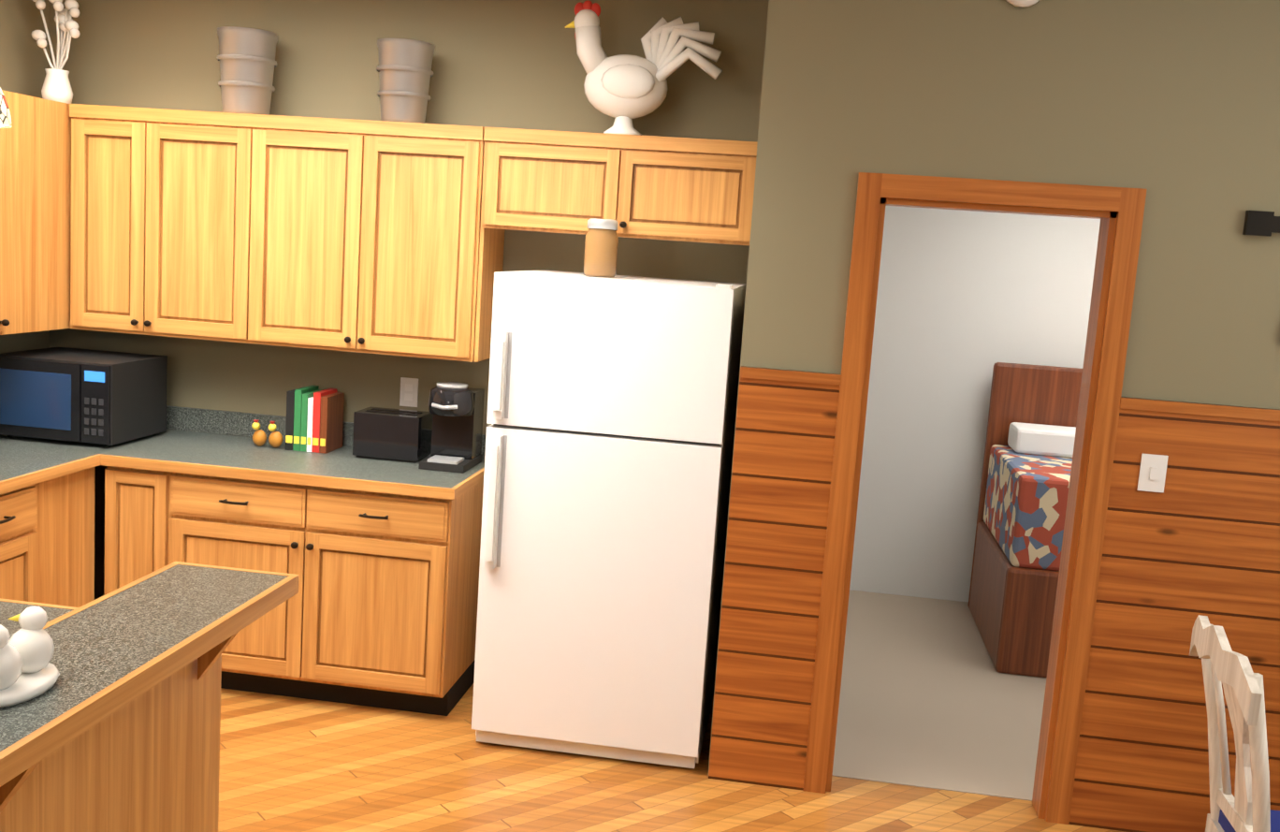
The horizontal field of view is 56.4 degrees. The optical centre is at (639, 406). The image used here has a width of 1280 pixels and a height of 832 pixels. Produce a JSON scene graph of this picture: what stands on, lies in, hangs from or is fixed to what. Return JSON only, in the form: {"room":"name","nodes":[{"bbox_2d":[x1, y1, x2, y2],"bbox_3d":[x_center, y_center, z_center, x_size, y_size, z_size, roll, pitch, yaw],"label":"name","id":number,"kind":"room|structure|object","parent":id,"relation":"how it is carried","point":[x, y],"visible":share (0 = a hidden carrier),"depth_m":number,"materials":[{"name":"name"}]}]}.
{"room":"kitchen","nodes":[
{"label":"kitchen","id":0,"kind":"room"},
{"bbox_2d":[0,0,49,353],"bbox_3d":[-3.063,-1.368,1.371,0.120,5.600,7.650,5,8,8],"label":"wall","id":1,"kind":"structure","parent":0,"point":[23,63],"depth_m":4.90,"materials":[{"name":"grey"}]},
{"bbox_2d":[0,89,71,334],"bbox_3d":[-2.746,-0.478,2.495,0.351,0.890,5.326,5,8,8],"label":"upper cabinet","id":2,"kind":"object","parent":1,"relation":"attached to","point":[35,203],"visible":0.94,"depth_m":4.57,"materials":[{"name":"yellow wood"}]},
{"bbox_2d":[31,0,80,103],"bbox_3d":[-2.348,-1.468,4.817,0.208,0.489,0.149,5,8,8],"label":"decor","id":3,"kind":"object","parent":2,"relation":"on","point":[56,86],"visible":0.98,"depth_m":4.80,"materials":[{"name":"white ceramic"}]},
{"bbox_2d":[49,0,769,599],"bbox_3d":[-0.960,-1.701,4.857,3.290,5.600,0.120,5,8,8],"label":"wall","id":4,"kind":"structure","parent":0,"point":[510,64],"depth_m":4.86,"materials":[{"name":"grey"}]},
{"bbox_2d":[69,103,484,362],"bbox_3d":[-1.431,-0.703,4.798,1.685,0.890,0.371,5,8,8],"label":"upper cabinet","id":5,"kind":"object","parent":4,"relation":"attached to","point":[358,236],"visible":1,"depth_m":4.65,"materials":[{"name":"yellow wood"}]},
{"bbox_2d":[216,26,435,123],"bbox_3d":[-1.250,-1.300,4.726,0.883,0.330,0.233,5,8,8],"label":"buckets","id":6,"kind":"object","parent":5,"relation":"on","point":[245,57],"visible":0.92,"depth_m":4.65,"materials":[{"name":"grey"}]},
{"bbox_2d":[399,377,418,407],"bbox_3d":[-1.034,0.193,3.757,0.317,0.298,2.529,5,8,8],"label":"outlet plates","id":7,"kind":"object","parent":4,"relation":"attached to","point":[409,392],"visible":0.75,"depth_m":5.00,"materials":[{"name":"white plastic"}]},
{"bbox_2d":[474,126,757,362],"bbox_3d":[-0.080,-0.587,4.616,1.047,0.890,0.371,5,8,8],"label":"upper cabinet","id":8,"kind":"object","parent":4,"relation":"attached to","point":[672,188],"visible":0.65,"depth_m":4.44,"materials":[{"name":"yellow wood"}]},
{"bbox_2d":[565,0,722,135],"bbox_3d":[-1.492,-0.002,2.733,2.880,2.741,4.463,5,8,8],"label":"rooster","id":9,"kind":"object","parent":8,"relation":"on","point":[623,90],"visible":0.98,"depth_m":4.49,"materials":[{"name":"white ceramic"}]},
{"bbox_2d":[218,589,1125,831],"bbox_3d":[0.522,1.637,2.094,7.880,0.063,9.750,5,8,8],"label":"floor","id":10,"kind":"structure","parent":0,"point":[288,763],"depth_m":4.21,"materials":[{"name":"brown wood"}]},
{"bbox_2d":[0,561,298,831],"bbox_3d":[-1.312,0.962,2.020,0.800,1.051,1.629,5,8,8],"label":"kitchen island","id":11,"kind":"object","parent":10,"relation":"on","point":[116,726],"visible":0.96,"depth_m":2.33,"materials":[{"name":"brown wood"}]},
{"bbox_2d":[0,606,59,707],"bbox_3d":[-1.013,0.398,1.932,0.110,0.127,0.176,5,8,8],"label":"figurine","id":12,"kind":"object","parent":11,"relation":"on","point":[28,671],"visible":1,"depth_m":1.94,"materials":[{"name":"white ceramic"}]},
{"bbox_2d":[0,405,486,607],"bbox_3d":[-2.130,0.919,1.615,2.044,1.136,7.228,5,8,8],"label":"countertop","id":13,"kind":"structure","parent":10,"relation":"on","point":[47,520],"depth_m":4.49,"materials":[{"name":"grey stone"}]},
{"bbox_2d":[0,347,167,446],"bbox_3d":[-2.268,-0.046,4.849,0.500,0.330,0.421,5,8,8],"label":"microwave","id":14,"kind":"object","parent":13,"relation":"on","point":[98,397],"visible":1,"depth_m":4.66,"materials":[{"name":"black metal"}]},
{"bbox_2d":[251,419,283,447],"bbox_3d":[-1.526,0.110,4.892,0.130,0.110,0.050,5,8,8],"label":"figurines","id":15,"kind":"object","parent":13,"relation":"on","point":[275,438],"visible":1,"depth_m":4.88,"materials":[{"name":"orange ceramic"}]},
{"bbox_2d":[285,385,344,453],"bbox_3d":[-1.342,0.047,4.923,0.175,0.250,0.173,5,8,8],"label":"books","id":16,"kind":"object","parent":13,"relation":"on","point":[314,419],"visible":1,"depth_m":4.85,"materials":[{"name":"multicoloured paper"}]},
{"bbox_2d":[352,406,432,463],"bbox_3d":[-1.010,0.111,4.859,0.282,0.187,0.180,5,8,8],"label":"toaster","id":17,"kind":"object","parent":13,"relation":"on","point":[392,434],"visible":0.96,"depth_m":4.78,"materials":[{"name":"black"}]},
{"bbox_2d":[418,381,484,473],"bbox_3d":[-0.746,0.069,4.753,0.180,0.332,0.283,5,8,8],"label":"coffee maker","id":18,"kind":"object","parent":13,"relation":"on","point":[456,409],"visible":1,"depth_m":4.75,"materials":[{"name":"black plastic"}]},
{"bbox_2d":[104,465,483,715],"bbox_3d":[-1.355,0.672,4.809,1.365,0.868,0.670,5,8,8],"label":"base cabinet","id":19,"kind":"object","parent":10,"relation":"on","point":[379,609],"visible":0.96,"depth_m":4.51,"materials":[{"name":"brown wood"}]},
{"bbox_2d":[471,269,746,768],"bbox_3d":[-0.099,0.369,4.487,0.820,1.722,0.815,5,8,8],"label":"fridge","id":20,"kind":"object","parent":10,"relation":"on","point":[612,403],"visible":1,"depth_m":4.13,"materials":[{"name":"white metal"}]},
{"bbox_2d":[583,218,618,276],"bbox_3d":[-0.140,-0.578,4.330,0.120,0.205,0.118,5,8,8],"label":"jar","id":21,"kind":"object","parent":20,"relation":"on","point":[601,249],"visible":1,"depth_m":4.28,"materials":[{"name":"brown glass"}]},
{"bbox_2d":[967,362,1082,677],"bbox_3d":[2.180,0.528,5.835,0.870,1.350,1.045,5,8,8],"label":"bed","id":22,"kind":"object","parent":10,"relation":"on","point":[1029,445],"visible":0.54,"depth_m":5.73,"materials":[{"name":"brown"}]},
{"bbox_2d":[1189,614,1279,831],"bbox_3d":[1.631,1.059,2.926,0.551,1.020,0.480,5,8,10],"label":"chair","id":23,"kind":"object","parent":10,"relation":"on","point":[1245,807],"visible":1,"depth_m":2.91,"materials":[{"name":"white wood"}]},
{"bbox_2d":[707,0,806,775],"bbox_3d":[0.541,-1.510,4.204,0.120,5.600,0.780,5,8,8],"label":"wall","id":24,"kind":"structure","parent":0,"point":[775,152],"depth_m":3.92,"materials":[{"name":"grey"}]},
{"bbox_2d":[849,205,1100,601],"bbox_3d":[2.533,0.063,5.152,4.030,2.500,2.580,5,8,8],"label":"wall","id":25,"kind":"structure","parent":0,"point":[967,300],"depth_m":6.45,"materials":[{"name":"white paint"}]},
{"bbox_2d":[775,0,1279,409],"bbox_3d":[2.642,-1.285,3.591,4.230,5.600,0.120,5,8,8],"label":"wall","id":26,"kind":"structure","parent":0,"point":[1171,108],"depth_m":3.78,"materials":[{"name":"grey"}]},
{"bbox_2d":[802,172,1146,824],"bbox_3d":[1.087,0.315,4.011,0.890,2.115,0.147,5,8,8],"label":"door frame","id":27,"kind":"structure","parent":26,"relation":"attached to","point":[1117,211],"depth_m":3.92,"materials":[{"name":"brown wood"}]},
{"bbox_2d":[708,365,1279,831],"bbox_3d":[2.365,0.762,3.815,4.207,1.455,0.025,5,8,8],"label":"wood wainscoting","id":28,"kind":"structure","parent":26,"relation":"attached to","point":[1200,534],"depth_m":3.95,"materials":[{"name":"brown wood"}]},
{"bbox_2d":[1005,0,1039,7],"bbox_3d":[1.198,-1.319,3.716,0.140,0.140,0.035,5,8,8],"label":"smoke detector","id":29,"kind":"object","parent":26,"relation":"attached to","point":[1022,3],"visible":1,"depth_m":3.72,"materials":[{"name":"white plastic"}]},
{"bbox_2d":[1136,453,1168,492],"bbox_3d":[1.650,0.213,3.837,0.080,0.120,0.012,5,8,8],"label":"switch plate","id":30,"kind":"object","parent":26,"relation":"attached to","point":[1153,472],"visible":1,"depth_m":3.84,"materials":[{"name":"white plastic"}]},
{"bbox_2d":[1242,210,1279,236],"bbox_3d":[2.129,-0.457,3.692,0.507,0.608,0.030,5,8,8],"label":"crosses","id":31,"kind":"object","parent":26,"relation":"attached to","point":[1260,223],"visible":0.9,"depth_m":3.70,"materials":[{"name":"black metal"}]},
{"label":"ceiling","id":32,"kind":"structure","parent":0,"visible":0},
{"bbox_2d":[0,87,11,127],"bbox_3d":[-1.193,-0.917,1.711,0.176,0.933,0.756,5,8,8],"label":"chandelier","id":33,"kind":"object","parent":32,"relation":"hanging from","point":[5,118],"visible":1,"depth_m":2.06,"materials":[{"name":"white metal"}]}
]}

